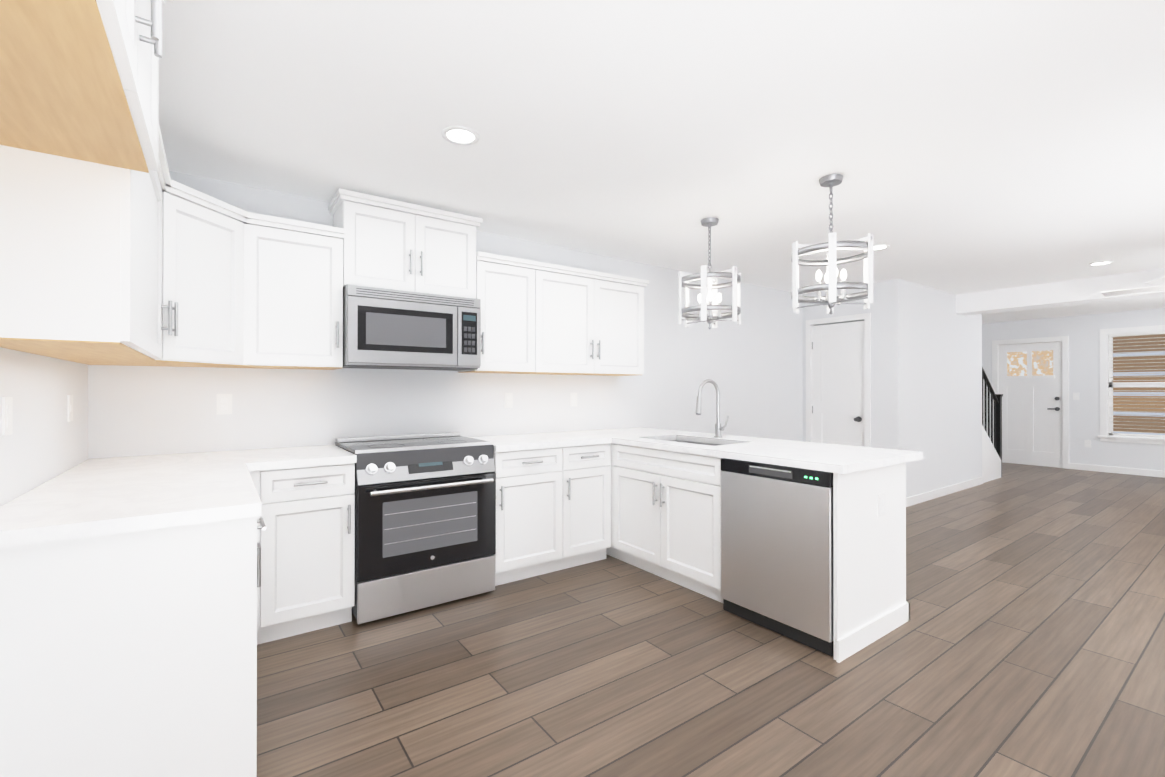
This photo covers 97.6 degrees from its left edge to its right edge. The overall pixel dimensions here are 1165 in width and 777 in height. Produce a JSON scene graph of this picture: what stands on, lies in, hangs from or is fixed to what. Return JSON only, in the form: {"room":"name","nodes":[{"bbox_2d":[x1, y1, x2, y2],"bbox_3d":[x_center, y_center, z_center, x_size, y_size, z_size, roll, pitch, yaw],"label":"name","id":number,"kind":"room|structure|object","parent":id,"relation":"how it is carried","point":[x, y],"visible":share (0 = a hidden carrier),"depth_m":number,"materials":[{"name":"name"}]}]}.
{"room":"kitchen","nodes":[
{"label":"kitchen","id":0,"kind":"room"},
{"bbox_2d":[0,347,87,506],"bbox_3d":[-0.927,0.041,0.293,0.120,2.440,5.730,0,0,-36],"label":"wall","id":1,"kind":"structure","parent":0,"point":[45,441],"depth_m":1.85,"materials":[{"name":"white paint"}]},
{"bbox_2d":[2,397,12,435],"bbox_3d":[-1.760,0.085,1.560,0.008,0.116,0.072,0,0,-36],"label":"electrical outlet plate","id":2,"kind":"object","parent":1,"relation":"attached to","point":[7,415],"visible":0.95,"depth_m":1.55,"materials":[{"name":"white plastic"}]},
{"bbox_2d":[67,395,72,421],"bbox_3d":[-2.244,0.086,2.235,0.008,0.116,0.072,0,0,-36],"label":"switch plate","id":3,"kind":"object","parent":1,"relation":"attached to","point":[69,408],"visible":0.96,"depth_m":2.21,"materials":[{"name":"white plastic"}]},
{"bbox_2d":[0,0,167,179],"bbox_3d":[-1.074,-0.863,0.940,0.385,0.512,0.948,0,0,-36],"label":"upper cabinet","id":4,"kind":"object","parent":1,"relation":"attached to","point":[79,79],"depth_m":1.04,"materials":[{"name":"white wood"}]},
{"bbox_2d":[0,148,179,363],"bbox_3d":[-1.673,-0.508,1.758,0.370,0.767,1.077,0,0,-36],"label":"upper cabinet","id":5,"kind":"object","parent":1,"relation":"attached to","point":[119,246],"depth_m":1.36,"materials":[{"name":"white wood"}]},
{"bbox_2d":[88,171,828,458],"bbox_3d":[2.194,0.057,5.991,11.600,2.440,0.120,0,0,-36],"label":"wall","id":6,"kind":"structure","parent":0,"point":[751,366],"depth_m":3.80,"materials":[{"name":"white paint"}]},
{"bbox_2d":[67,183,263,367],"bbox_3d":[-1.994,-0.520,2.479,0.690,0.795,0.690,0,0,-36],"label":"upper cabinet","id":7,"kind":"object","parent":6,"relation":"attached to","point":[222,243],"depth_m":2.53,"materials":[{"name":"white wood"}]},
{"bbox_2d":[217,394,231,414],"bbox_3d":[-2.023,0.088,2.881,0.072,0.116,0.008,0,0,-36],"label":"electrical outlet plate","id":8,"kind":"object","parent":6,"relation":"attached to","point":[224,403],"visible":1,"depth_m":2.88,"materials":[{"name":"white plastic"}]},
{"bbox_2d":[264,216,347,369],"bbox_3d":[-1.680,-0.505,2.902,0.535,0.767,0.370,0,0,-36],"label":"upper cabinet","id":9,"kind":"object","parent":6,"relation":"attached to","point":[306,265],"depth_m":2.83,"materials":[{"name":"white wood"}]},
{"bbox_2d":[332,192,479,298],"bbox_3d":[-1.141,-0.854,3.317,0.824,0.517,0.325,0,0,-36],"label":"upper cabinet","id":10,"kind":"object","parent":6,"relation":"attached to","point":[391,246],"depth_m":3.16,"materials":[{"name":"white wood"}]},
{"bbox_2d":[343,284,480,370],"bbox_3d":[-1.116,-0.360,3.282,0.816,0.461,0.410,0,0,-36],"label":"microwave","id":11,"kind":"object","parent":10,"relation":"attached to","point":[383,328],"visible":1,"depth_m":3.09,"materials":[{"name":"silver metal"}]},
{"bbox_2d":[458,256,543,373],"bbox_3d":[-0.596,-0.503,3.708,0.518,0.767,0.325,0,0,-36],"label":"upper cabinet","id":12,"kind":"object","parent":6,"relation":"attached to","point":[511,291],"depth_m":3.59,"materials":[{"name":"white wood"}]},
{"bbox_2d":[544,264,647,375],"bbox_3d":[-0.029,-0.502,4.116,1.120,0.767,0.325,0,0,-36],"label":"upper cabinet","id":13,"kind":"object","parent":6,"relation":"attached to","point":[594,323],"depth_m":3.99,"materials":[{"name":"white wood"}]},
{"bbox_2d":[159,0,1164,323],"bbox_3d":[3.831,-1.219,3.717,11.840,0.100,5.730,0,0,-36],"label":"ceiling","id":14,"kind":"structure","parent":0,"point":[965,146],"depth_m":2.25,"materials":[{"name":"white paint"}]},
{"bbox_2d":[442,126,478,144],"bbox_3d":[-0.564,-1.170,2.362,0.169,0.006,0.169,0,0,9],"label":"recessed light","id":15,"kind":"object","parent":14,"relation":"in","point":[459,135],"depth_m":2.36,"materials":[{"name":"white plastic"}]},
{"bbox_2d":[678,217,740,328],"bbox_3d":[0.882,-0.788,3.535,0.410,0.756,0.432,0,0,-36],"label":"pendant light","id":16,"kind":"object","parent":14,"relation":"hanging from","point":[710,312],"visible":1,"depth_m":3.50,"materials":[{"name":"silver metal"}]},
{"bbox_2d":[791,174,873,313],"bbox_3d":[1.384,-0.790,2.837,0.410,0.756,0.432,0,0,-36],"label":"pendant light","id":17,"kind":"object","parent":14,"relation":"hanging from","point":[831,298],"visible":1,"depth_m":2.80,"materials":[{"name":"silver metal"}]},
{"bbox_2d":[873,244,889,250],"bbox_3d":[2.440,-1.165,4.213,0.169,0.006,0.169,0,0,9],"label":"recessed light","id":18,"kind":"object","parent":14,"relation":"in","point":[881,246],"depth_m":4.18,"materials":[{"name":"white plastic"}]},
{"bbox_2d":[956,268,1164,315],"bbox_3d":[6.049,-1.052,4.639,0.320,0.230,4.400,0,0,-36],"label":"ceiling beam","id":19,"kind":"structure","parent":14,"relation":"attached to","point":[1071,292],"depth_m":5.58,"materials":[{"name":"white paint"}]},
{"bbox_2d":[1088,261,1113,265],"bbox_3d":[4.819,-1.163,4.741,0.169,0.006,0.169,0,0,9],"label":"recessed light","id":20,"kind":"object","parent":14,"relation":"in","point":[1102,262],"depth_m":4.75,"materials":[{"name":"white plastic"}]},
{"bbox_2d":[1101,276,1164,296],"bbox_3d":[5.244,-0.947,4.409,1.105,0.434,1.056,0,0,-36],"label":"ceiling fan","id":21,"kind":"object","parent":14,"relation":"hanging from","point":[1159,283],"visible":1,"depth_m":4.61,"materials":[{"name":"white"}]},
{"bbox_2d":[257,462,1164,776],"bbox_3d":[3.831,1.321,3.709,11.840,0.100,5.730,0,0,-36],"label":"floor","id":22,"kind":"structure","parent":0,"point":[1027,640],"depth_m":2.26,"materials":[{"name":"brown wood"}]},
{"bbox_2d":[0,449,279,776],"bbox_3d":[-1.717,0.808,2.064,0.660,0.915,1.681,0,0,-36],"label":"base unit","id":23,"kind":"object","parent":22,"relation":"on","point":[148,603],"depth_m":1.44,"materials":[{"name":"white wood"}]},
{"bbox_2d":[252,445,356,638],"bbox_3d":[-1.564,0.810,2.814,0.461,0.915,0.641,0,0,-36],"label":"base unit","id":24,"kind":"object","parent":22,"relation":"on","point":[315,484],"depth_m":2.61,"materials":[{"name":"white wood"}]},
{"bbox_2d":[335,432,495,623],"bbox_3d":[-1.025,0.791,3.151,0.804,0.957,0.702,0,0,-36],"label":"range","id":25,"kind":"object","parent":22,"relation":"on","point":[425,520],"visible":0.96,"depth_m":2.91,"materials":[{"name":"grey metal"}]},
{"bbox_2d":[469,431,611,585],"bbox_3d":[-0.346,0.813,3.689,0.919,0.915,0.641,0,0,-36],"label":"base unit","id":26,"kind":"object","parent":22,"relation":"on","point":[554,489],"depth_m":3.45,"materials":[{"name":"white wood"}]},
{"bbox_2d":[583,379,922,662],"bbox_3d":[0.868,0.603,3.528,0.866,1.334,2.321,0,0,-36],"label":"base unit","id":27,"kind":"object","parent":22,"relation":"on","point":[666,484],"depth_m":2.96,"materials":[{"name":"white wood"}]},
{"bbox_2d":[0,427,922,547],"bbox_3d":[-0.289,0.373,2.697,3.716,0.040,2.321,0,0,-36],"label":"countertop","id":28,"kind":"structure","parent":27,"relation":"on","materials":[{"name":"stone"}]},
{"bbox_2d":[667,440,721,445],"bbox_3d":[0.770,0.509,3.550,0.424,0.227,0.724,0,0,-36],"label":"sink","id":29,"kind":"object","parent":27,"relation":"in","point":[704,442],"depth_m":3.73,"materials":[{"name":"silver metal"}]},
{"bbox_2d":[696,379,728,437],"bbox_3d":[0.919,0.144,3.627,0.260,0.422,0.111,0,0,-36],"label":"faucet","id":30,"kind":"object","parent":27,"relation":"on","point":[718,428],"depth_m":3.68,"materials":[{"name":"grey metal"}]},
{"bbox_2d":[721,458,833,655],"bbox_3d":[1.220,0.833,2.819,0.621,0.871,0.637,0,0,-36],"label":"dishwasher","id":31,"kind":"object","parent":22,"relation":"on","point":[776,548],"visible":0.77,"depth_m":2.60,"materials":[{"name":"grey metal"}]},
{"bbox_2d":[982,367,1002,482],"bbox_3d":[4.796,0.439,7.113,2.390,1.683,1.081,0,0,-36],"label":"staircase","id":32,"kind":"structure","parent":22,"relation":"on","point":[991,462],"depth_m":7.16,"materials":[{"name":"white"}]},
{"bbox_2d":[802,281,886,448],"bbox_3d":[3.048,0.057,5.933,0.120,2.440,0.970,0,0,-36],"label":"wall","id":33,"kind":"structure","parent":0,"point":[877,309],"depth_m":5.61,"materials":[{"name":"white paint"}]},
{"bbox_2d":[812,321,863,446],"bbox_3d":[3.044,0.259,5.812,0.122,2.035,0.934,0,0,-36],"label":"door","id":34,"kind":"structure","parent":33,"relation":"attached to","point":[838,383],"depth_m":5.95,"materials":[{"name":"white wood"}]},
{"bbox_2d":[806,313,870,446],"bbox_3d":[3.010,0.221,5.973,0.136,2.112,0.757,0,0,-36],"label":"trim","id":35,"kind":"structure","parent":33,"relation":"attached to","point":[866,317],"depth_m":5.75,"materials":[{"name":"white wood"}]},
{"bbox_2d":[886,279,981,497],"bbox_3d":[4.332,0.058,6.185,2.500,2.440,0.120,0,0,-36],"label":"wall","id":36,"kind":"structure","parent":0,"point":[933,377],"depth_m":5.92,"materials":[{"name":"white paint"}]},
{"bbox_2d":[906,477,983,506],"bbox_3d":[4.366,1.230,6.124,2.514,0.095,0.014,0,0,-36],"label":"baseboard","id":37,"kind":"structure","parent":36,"relation":"attached to","point":[927,496],"depth_m":6.05,"materials":[{"name":"white"}]},
{"bbox_2d":[982,308,1164,470],"bbox_3d":[8.590,0.061,7.133,0.120,2.440,5.490,0,0,-36],"label":"wall","id":38,"kind":"structure","parent":0,"point":[1082,332],"depth_m":7.99,"materials":[{"name":"white paint"}]},
{"bbox_2d":[999,342,1061,467],"bbox_3d":[7.512,0.265,8.568,0.105,2.040,0.830,0,0,-36],"label":"door","id":39,"kind":"structure","parent":38,"relation":"attached to","point":[1030,382],"depth_m":8.55,"materials":[{"name":"white wood"}]},
{"bbox_2d":[992,336,1068,468],"bbox_3d":[7.535,0.222,8.585,0.138,2.125,0.990,0,0,-36],"label":"door frame","id":40,"kind":"structure","parent":38,"relation":"attached to","point":[1064,340],"depth_m":8.20,"materials":[{"name":"white wood"}]},
{"bbox_2d":[1073,393,1078,399],"bbox_3d":[7.829,0.123,8.082,0.008,0.116,0.072,0,0,-36],"label":"switch plate","id":41,"kind":"object","parent":38,"relation":"attached to","point":[1075,396],"visible":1,"depth_m":8.08,"materials":[{"name":"white plastic"}]},
{"bbox_2d":[1084,440,1090,447],"bbox_3d":[7.904,0.863,7.974,0.008,0.116,0.072,0,0,-36],"label":"electrical outlet plate","id":42,"kind":"object","parent":38,"relation":"attached to","point":[1087,443],"visible":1,"depth_m":7.97,"materials":[{"name":"white plastic"}]},
{"bbox_2d":[1069,463,1164,477],"bbox_3d":[8.947,1.231,6.518,0.014,0.095,4.020,0,0,-36],"label":"baseboard","id":43,"kind":"structure","parent":38,"relation":"attached to","point":[1121,470],"depth_m":7.69,"materials":[{"name":"white wood"}]},
{"bbox_2d":[1098,325,1164,444],"bbox_3d":[8.372,-0.054,7.398,0.165,1.720,1.245,0,0,-36],"label":"window","id":44,"kind":"structure","parent":38,"relation":"in","point":[1137,400],"depth_m":7.64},
{"bbox_2d":[1109,331,1164,436],"bbox_3d":[8.365,-0.060,7.394,0.036,1.532,1.023,0,0,-36],"label":"window blind","id":45,"kind":"object","parent":44,"relation":"attached to","point":[1137,334],"visible":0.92,"depth_m":7.56,"materials":[{"name":"white"}]}
]}

